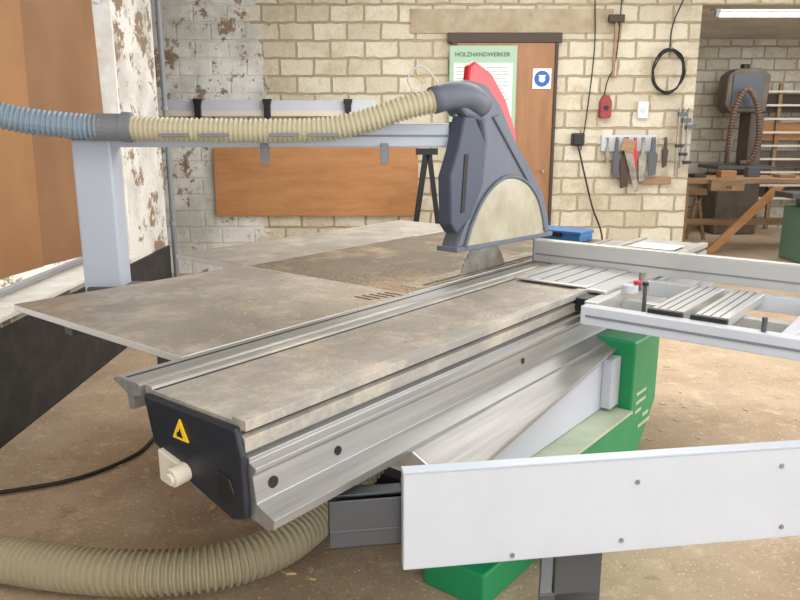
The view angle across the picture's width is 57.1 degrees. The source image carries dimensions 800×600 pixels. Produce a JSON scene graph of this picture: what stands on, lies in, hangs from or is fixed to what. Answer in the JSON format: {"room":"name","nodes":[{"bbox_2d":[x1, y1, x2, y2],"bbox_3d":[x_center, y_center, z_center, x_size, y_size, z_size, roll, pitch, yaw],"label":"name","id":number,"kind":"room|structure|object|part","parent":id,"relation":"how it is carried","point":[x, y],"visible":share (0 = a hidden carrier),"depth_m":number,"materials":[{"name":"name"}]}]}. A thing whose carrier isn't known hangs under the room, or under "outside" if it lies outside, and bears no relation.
{"room":"woodworking shop","nodes":[
{"label":"woodworking shop","id":0,"kind":"room"},
{"bbox_2d":[0,257,78,288],"bbox_3d":[-2.990,-1.629,6.372,1.720,3.200,1.850,0,13,0],"label":"wall","id":1,"kind":"structure","parent":0,"point":[7,281],"depth_m":5.75,"materials":[{"name":"paint"}]},
{"bbox_2d":[0,0,167,327],"bbox_3d":[-2.005,-0.360,0.892,0.250,3.200,9.900,0,13,0],"label":"wall","id":2,"kind":"structure","parent":0,"point":[132,19],"depth_m":5.33,"materials":[{"name":"paint"}]},
{"bbox_2d":[0,0,99,296],"bbox_3d":[-2.025,-1.139,3.355,0.190,2.394,3.050,0,13,0],"label":"window","id":3,"kind":"structure","parent":2,"relation":"in","point":[13,287],"depth_m":4.26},
{"bbox_2d":[0,0,43,278],"bbox_3d":[-1.905,-1.072,2.816,0.010,2.240,1.930,0,13,0],"label":"wooden panel","id":4,"kind":"object","parent":3,"relation":"attached to","point":[20,232],"visible":1,"depth_m":3.64,"materials":[{"name":"brown wood"}]},
{"bbox_2d":[20,0,102,265],"bbox_3d":[-1.920,-0.991,4.128,0.010,1.630,1.390,0,13,0],"label":"wooden panel","id":5,"kind":"object","parent":3,"relation":"attached to","point":[60,51],"visible":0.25,"depth_m":4.12,"materials":[{"name":"brown wood"}]},
{"bbox_2d":[0,254,136,322],"bbox_3d":[-1.985,0.037,3.642,0.290,0.024,3.080,0,13,0],"label":"trim","id":6,"kind":"structure","parent":2,"relation":"attached to","point":[52,286],"depth_m":4.00,"materials":[{"name":"white paint"}]},
{"bbox_2d":[0,245,171,448],"bbox_3d":[-1.873,0.935,1.192,0.015,0.540,9.900,0,13,0],"label":"baseboard","id":7,"kind":"structure","parent":2,"relation":"attached to","point":[41,364],"depth_m":3.86,"materials":[{"name":"black paint"}]},
{"bbox_2d":[92,0,131,254],"bbox_3d":[-2.002,-1.486,4.857,0.255,2.395,0.025,0,13,0],"label":"trim","id":8,"kind":"structure","parent":2,"relation":"attached to","point":[102,12],"depth_m":4.83,"materials":[{"name":"white paint"}]},
{"bbox_2d":[155,0,179,276],"bbox_3d":[-1.840,-1.390,5.785,0.060,3.000,0.060,0,13,0],"label":"pipe","id":9,"kind":"object","parent":2,"relation":"attached to","point":[164,107],"visible":0.8,"depth_m":5.81,"materials":[{"name":"grey metal"}]},
{"bbox_2d":[0,228,799,599],"bbox_3d":[1.900,0.627,3.943,12.200,0.100,15.400,0,13,0],"label":"floor","id":10,"kind":"structure","parent":0,"point":[714,384],"depth_m":2.93,"materials":[{"name":"concrete"}]},
{"bbox_2d":[0,437,153,493],"bbox_3d":[-1.140,0.651,3.567,0.319,0.018,1.828,12,17,41],"label":"power cable","id":11,"kind":"object","parent":10,"relation":"on","point":[151,440],"visible":0.42,"depth_m":3.12,"materials":[{"name":"black plastic"}]},
{"bbox_2d":[0,468,387,597],"bbox_3d":[-0.809,0.698,2.527,1.966,0.387,0.629,-3,13,-12],"label":"hose","id":12,"kind":"object","parent":10,"relation":"on","point":[26,563],"visible":0.62,"depth_m":2.32,"materials":[{"name":"beige plastic"}]},
{"bbox_2d":[14,61,719,599],"bbox_3d":[-0.022,-0.128,3.194,2.105,1.709,3.220,10,16,37],"label":"saw","id":13,"kind":"object","parent":10,"relation":"on","point":[528,381],"depth_m":2.38,"materials":[{"name":"metal"}]},
{"bbox_3d":[-0.514,0.386,1.637,0.107,0.079,0.051,10,16,37],"label":"locking knob","id":14,"kind":"part","parent":13,"relation":"part of","materials":[{"name":"beige plastic"}]},
{"bbox_3d":[-0.516,-0.354,2.905,1.487,0.800,0.140,0,13,0],"label":"overhead guard arm","id":15,"kind":"part","parent":13,"relation":"part of"},
{"bbox_2d":[74,241,569,401],"bbox_3d":[0.050,-0.104,3.022,1.274,0.007,2.703,10,16,37],"label":"sawdust","id":16,"kind":"object","parent":13,"relation":"on","point":[420,288],"visible":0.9,"depth_m":2.60,"materials":[{"name":"brown wood"}]},
{"bbox_3d":[0.353,-0.074,3.136,0.004,0.369,0.369,10,16,37],"label":"saw blade","id":17,"kind":"part","parent":13,"relation":"part of","materials":[{"name":"metal"}]},
{"bbox_3d":[0.378,-0.775,3.012,0.030,0.366,0.407,10,16,37],"label":"guard handle","id":18,"kind":"part","parent":13,"relation":"part of","materials":[{"name":"red plastic"}]},
{"bbox_2d":[328,440,799,599],"bbox_3d":[0.744,0.448,2.100,1.915,0.520,0.680,-2,13,-8],"label":"support arm","id":19,"kind":"object","parent":13,"relation":"attached to","point":[565,512],"visible":0.91,"depth_m":1.73,"materials":[{"name":"white metal"}]},
{"bbox_3d":[0.436,0.668,1.814,0.120,0.220,0.020,-2,13,-8],"label":"pivot plate","id":20,"kind":"part","parent":19,"relation":"part of","materials":[{"name":"grey metal"}]},
{"bbox_2d":[541,225,593,241],"bbox_3d":[0.888,-0.362,4.021,0.290,0.058,0.173,10,16,37],"label":"tool case","id":21,"kind":"object","parent":13,"relation":"on","point":[558,232],"visible":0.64,"depth_m":3.94,"materials":[{"name":"blue plastic"}]},
{"bbox_3d":[0.889,-0.381,4.018,0.290,0.020,0.170,10,16,37],"label":"lid","id":22,"kind":"part","parent":21,"relation":"part of","materials":[{"name":"blue plastic"}]},
{"bbox_3d":[0.785,0.305,2.740,0.040,0.190,0.080,10,16,37],"label":"housing post","id":23,"kind":"part","parent":13,"relation":"part of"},
{"bbox_2d":[631,242,682,250],"bbox_3d":[1.307,-0.275,3.741,0.220,0.001,0.180,10,16,37],"label":"paper note","id":24,"kind":"object","parent":13,"relation":"on","point":[641,244],"visible":1,"depth_m":3.72,"materials":[{"name":"white paper"}]},
{"bbox_2d":[515,238,799,360],"bbox_3d":[1.098,-0.015,2.582,1.728,0.184,0.648,10,16,37],"label":"table","id":25,"kind":"object","parent":13,"relation":"on","point":[698,314],"visible":1,"depth_m":2.70,"materials":[{"name":"grey metal"}]},
{"bbox_3d":[0.698,-0.102,2.979,0.300,0.008,0.400,10,16,37],"label":"mount plate","id":26,"kind":"part","parent":25,"relation":"part of","materials":[{"name":"silver metal"}]},
{"bbox_3d":[0.883,-0.065,2.732,0.030,0.015,0.030,10,16,37],"label":"clamp knob","id":27,"kind":"part","parent":25,"relation":"part of","materials":[{"name":"red plastic"}]},
{"bbox_3d":[0.908,-0.070,2.763,0.024,0.070,0.024,10,16,37],"label":"clamp stem","id":28,"kind":"part","parent":25,"relation":"part of","materials":[{"name":"metal"}]},
{"bbox_2d":[413,148,438,223],"bbox_3d":[0.260,-0.820,7.134,0.420,1.280,0.070,0,13,0],"label":"folding stand","id":29,"kind":"object","parent":10,"relation":"on","point":[426,153],"visible":0.55,"depth_m":7.04,"materials":[{"name":"black metal"}]},
{"bbox_3d":[0.165,-0.805,7.137,0.230,1.250,0.030,0,13,0],"label":"leg","id":30,"kind":"part","parent":29,"relation":"part of","materials":[{"name":"black plastic"}]},
{"bbox_3d":[0.360,-0.805,7.137,0.220,1.250,0.030,0,13,0],"label":"leg","id":31,"kind":"part","parent":29,"relation":"part of","materials":[{"name":"black plastic"}]},
{"bbox_2d":[685,189,706,239],"bbox_3d":[3.750,-1.155,9.915,0.780,0.680,0.080,0,13,0],"label":"sawhorse","id":32,"kind":"object","parent":10,"relation":"on","point":[697,203],"visible":0.44,"depth_m":9.88,"materials":[{"name":"brown wood"}]},
{"bbox_3d":[3.940,-1.116,9.924,0.160,0.600,0.040,0,13,0],"label":"leg","id":33,"kind":"part","parent":32,"relation":"part of","materials":[{"name":"brown wood"}]},
{"bbox_3d":[4.060,-1.116,9.924,0.160,0.600,0.040,0,13,0],"label":"leg","id":34,"kind":"part","parent":32,"relation":"part of","materials":[{"name":"brown wood"}]},
{"bbox_2d":[698,64,776,233],"bbox_3d":[4.750,-2.101,10.343,0.800,2.330,0.700,0,13,0],"label":"saw","id":35,"kind":"object","parent":10,"relation":"on","point":[744,90],"visible":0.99,"depth_m":10.23,"materials":[{"name":"grey metal"}]},
{"bbox_3d":[4.770,-2.873,10.085,0.420,0.450,0.015,0,13,0],"label":"door","id":36,"kind":"part","parent":35,"relation":"part of","materials":[{"name":"grey metal"}]},
{"bbox_2d":[682,167,799,241],"bbox_3d":[4.475,-1.135,9.119,2.250,1.000,0.920,0,13,0],"label":"workbench","id":37,"kind":"object","parent":10,"relation":"on","point":[724,180],"visible":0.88,"depth_m":8.99,"materials":[{"name":"brown wood"}]},
{"bbox_3d":[3.450,-1.011,8.983,0.080,0.820,0.080,0,13,0],"label":"leg","id":38,"kind":"part","parent":37,"relation":"part of","materials":[{"name":"brown wood"}]},
{"bbox_2d":[705,187,784,253],"bbox_3d":[4.070,-0.943,8.732,0.900,0.800,0.040,0,13,0],"label":"plank","id":39,"kind":"object","parent":10,"relation":"on","point":[770,194],"visible":0.86,"depth_m":8.71,"materials":[{"name":"brown wood"}]},
{"bbox_2d":[758,83,799,228],"bbox_3d":[5.780,-2.094,10.822,1.360,2.100,0.210,0,13,0],"label":"rack","id":40,"kind":"object","parent":10,"relation":"on","point":[780,102],"visible":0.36,"depth_m":10.72,"materials":[{"name":"brown wood"}]},
{"bbox_2d":[775,191,799,263],"bbox_3d":[4.675,-0.820,8.242,0.850,0.780,0.570,0,13,0],"label":"surface planer","id":41,"kind":"object","parent":10,"relation":"on","point":[789,248],"visible":1,"depth_m":8.28,"materials":[{"name":"green metal"}]},
{"bbox_2d":[150,0,799,272],"bbox_3d":[0.875,-1.865,7.395,9.450,3.200,0.250,0,13,0],"label":"wall","id":42,"kind":"structure","parent":0,"point":[214,49],"depth_m":7.19,"materials":[{"name":"beige brick"}]},
{"bbox_2d":[157,99,374,118],"bbox_3d":[-1.300,-1.858,7.165,2.100,0.190,0.200,0,13,0],"label":"fence rail","id":43,"kind":"object","parent":42,"relation":"attached to","point":[198,108],"visible":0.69,"depth_m":7.12,"materials":[{"name":"silver metal"}]},
{"bbox_3d":[-1.300,-1.885,7.190,2.100,0.130,0.140,0,13,0],"label":"rail","id":44,"kind":"part","parent":43,"relation":"part of","materials":[{"name":"silver metal"}]},
{"bbox_2d":[213,147,417,215],"bbox_3d":[-0.840,-1.189,7.399,2.040,0.680,0.044,0,13,0],"label":"plywood panel","id":45,"kind":"object","parent":42,"relation":"attached to","point":[295,181],"visible":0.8,"depth_m":7.38,"materials":[{"name":"brown wood"}]},
{"bbox_2d":[448,32,562,224],"bbox_3d":[1.010,-1.417,7.319,1.100,2.360,0.100,0,13,0],"label":"door","id":46,"kind":"structure","parent":42,"relation":"in","point":[454,38],"depth_m":7.06,"materials":[{"name":"brown wood"}]},
{"bbox_2d":[449,46,517,128],"bbox_3d":[0.805,-2.007,7.166,0.650,0.900,0.010,0,13,0],"label":"poster","id":47,"kind":"object","parent":46,"relation":"attached to","point":[500,61],"visible":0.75,"depth_m":7.10,"materials":[{"name":"green paper"}]},
{"bbox_2d":[457,43,555,214],"bbox_3d":[1.025,-1.378,7.354,0.950,2.270,0.040,0,13,0],"label":"door leaf","id":48,"kind":"structure","parent":46,"relation":"attached to","point":[534,107],"depth_m":7.21,"materials":[{"name":"brown wood"}]},
{"bbox_2d":[532,68,551,88],"bbox_3d":[1.380,-2.151,7.145,0.180,0.190,0.014,0,13,0],"label":"sign","id":49,"kind":"object","parent":48,"relation":"attached to","point":[541,76],"visible":1,"depth_m":7.14,"materials":[{"name":"white paper"}]},
{"bbox_2d":[410,9,613,32],"bbox_3d":[1.075,-2.683,7.070,1.950,0.220,0.015,0,13,0],"label":"lintel","id":50,"kind":"object","parent":42,"relation":"attached to","point":[421,20],"depth_m":7.06,"materials":[{"name":"concrete"}]},
{"bbox_2d":[580,0,595,149],"bbox_3d":[1.840,-2.178,7.163,0.092,1.407,0.012,0,13,0],"label":"cable","id":51,"kind":"object","parent":42,"relation":"attached to","point":[595,0],"depth_m":7.14,"materials":[{"name":"black rubber"}]},
{"bbox_2d":[598,95,611,118],"bbox_3d":[2.015,-1.895,7.211,0.110,0.220,0.095,0,13,0],"label":"switch box","id":52,"kind":"object","parent":42,"relation":"attached to","point":[605,103],"visible":1,"depth_m":7.18,"materials":[{"name":"red plastic"}]},
{"bbox_2d":[604,0,621,94],"bbox_3d":[2.061,-2.695,7.044,0.129,1.426,0.012,0,13,0],"label":"cable","id":53,"kind":"object","parent":42,"relation":"attached to","point":[621,0],"visible":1,"depth_m":7.10,"materials":[{"name":"black plastic"}]},
{"bbox_2d":[608,14,624,76],"bbox_3d":[2.065,-2.446,7.086,0.150,0.570,0.090,0,13,0],"label":"hammer","id":54,"kind":"object","parent":42,"relation":"hanging from","point":[612,18],"visible":1,"depth_m":7.03,"materials":[{"name":"brown wood"}]},
{"bbox_3d":[2.067,-2.433,7.076,0.025,0.550,0.025,0,13,0],"label":"handle","id":55,"kind":"part","parent":54,"relation":"part of","materials":[{"name":"brown wood"}]},
{"bbox_2d":[600,135,670,192],"bbox_3d":[2.360,-1.356,7.323,0.720,0.560,0.120,0,13,0],"label":"tool rack","id":56,"kind":"object","parent":42,"relation":"attached to","point":[630,145],"visible":1,"depth_m":7.29,"materials":[{"name":"grey metal"}]},
{"bbox_3d":[2.290,-1.286,7.285,0.180,0.440,0.005,0,13,0],"label":"saw plate","id":57,"kind":"part","parent":56,"relation":"part of","materials":[{"name":"metal"}]},
{"bbox_2d":[637,102,648,117],"bbox_3d":[2.390,-1.869,7.235,0.100,0.160,0.060,0,13,0],"label":"wall socket","id":58,"kind":"object","parent":42,"relation":"attached to","point":[642,107],"visible":1,"depth_m":7.21,"materials":[{"name":"white plastic"}]},
{"bbox_2d":[651,0,685,94],"bbox_3d":[2.611,-2.631,7.038,0.348,1.294,0.105,0,13,0],"label":"cable","id":59,"kind":"object","parent":42,"relation":"hanging from","point":[670,49],"visible":1,"depth_m":7.09,"materials":[{"name":"black rubber"}]},
{"bbox_2d":[673,108,695,175],"bbox_3d":[2.814,-1.564,7.290,0.172,0.660,0.090,0,13,0],"label":"clamps","id":60,"kind":"object","parent":42,"relation":"hanging from","point":[687,120],"visible":1,"depth_m":7.24,"materials":[{"name":"metal"}]},
{"bbox_2d":[571,133,602,239],"bbox_3d":[1.865,-0.960,7.344,0.405,1.380,0.140,10,16,36],"label":"power cord","id":61,"kind":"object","parent":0,"point":[578,139],"depth_m":7.27,"materials":[{"name":"black rubber"}]},
{"bbox_2d":[686,39,799,227],"bbox_3d":[5.200,-2.454,11.005,5.600,2.720,0.250,0,13,0],"label":"wall","id":62,"kind":"structure","parent":0,"point":[780,58],"depth_m":10.73,"materials":[{"name":"beige brick"}]},
{"bbox_2d":[700,9,799,38],"bbox_3d":[5.300,-3.459,9.027,5.400,0.130,3.650,0,13,0],"label":"ceiling","id":63,"kind":"structure","parent":0,"point":[712,27],"depth_m":9.36,"materials":[{"name":"paint"}]},
{"bbox_2d":[710,9,799,16],"bbox_3d":[3.975,-2.973,7.524,1.550,0.140,0.140,0,13,0],"label":"lamp","id":64,"kind":"object","parent":63,"relation":"attached to","point":[717,13],"visible":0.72,"depth_m":7.52,"materials":[{"name":"white plastic"}]},
{"bbox_3d":[0.700,-2.201,1.415,9.800,0.150,11.750,0,13,0],"label":"ceiling","id":65,"kind":"structure","parent":0,"visible":0},
{"bbox_2d":[0,65,491,142],"bbox_3d":[-0.723,-1.445,2.488,2.197,1.790,0.328,-3,13,-12],"label":"hose","id":66,"kind":"object","parent":65,"relation":"hanging from","point":[125,127],"visible":1,"depth_m":2.67,"materials":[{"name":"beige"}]}
]}

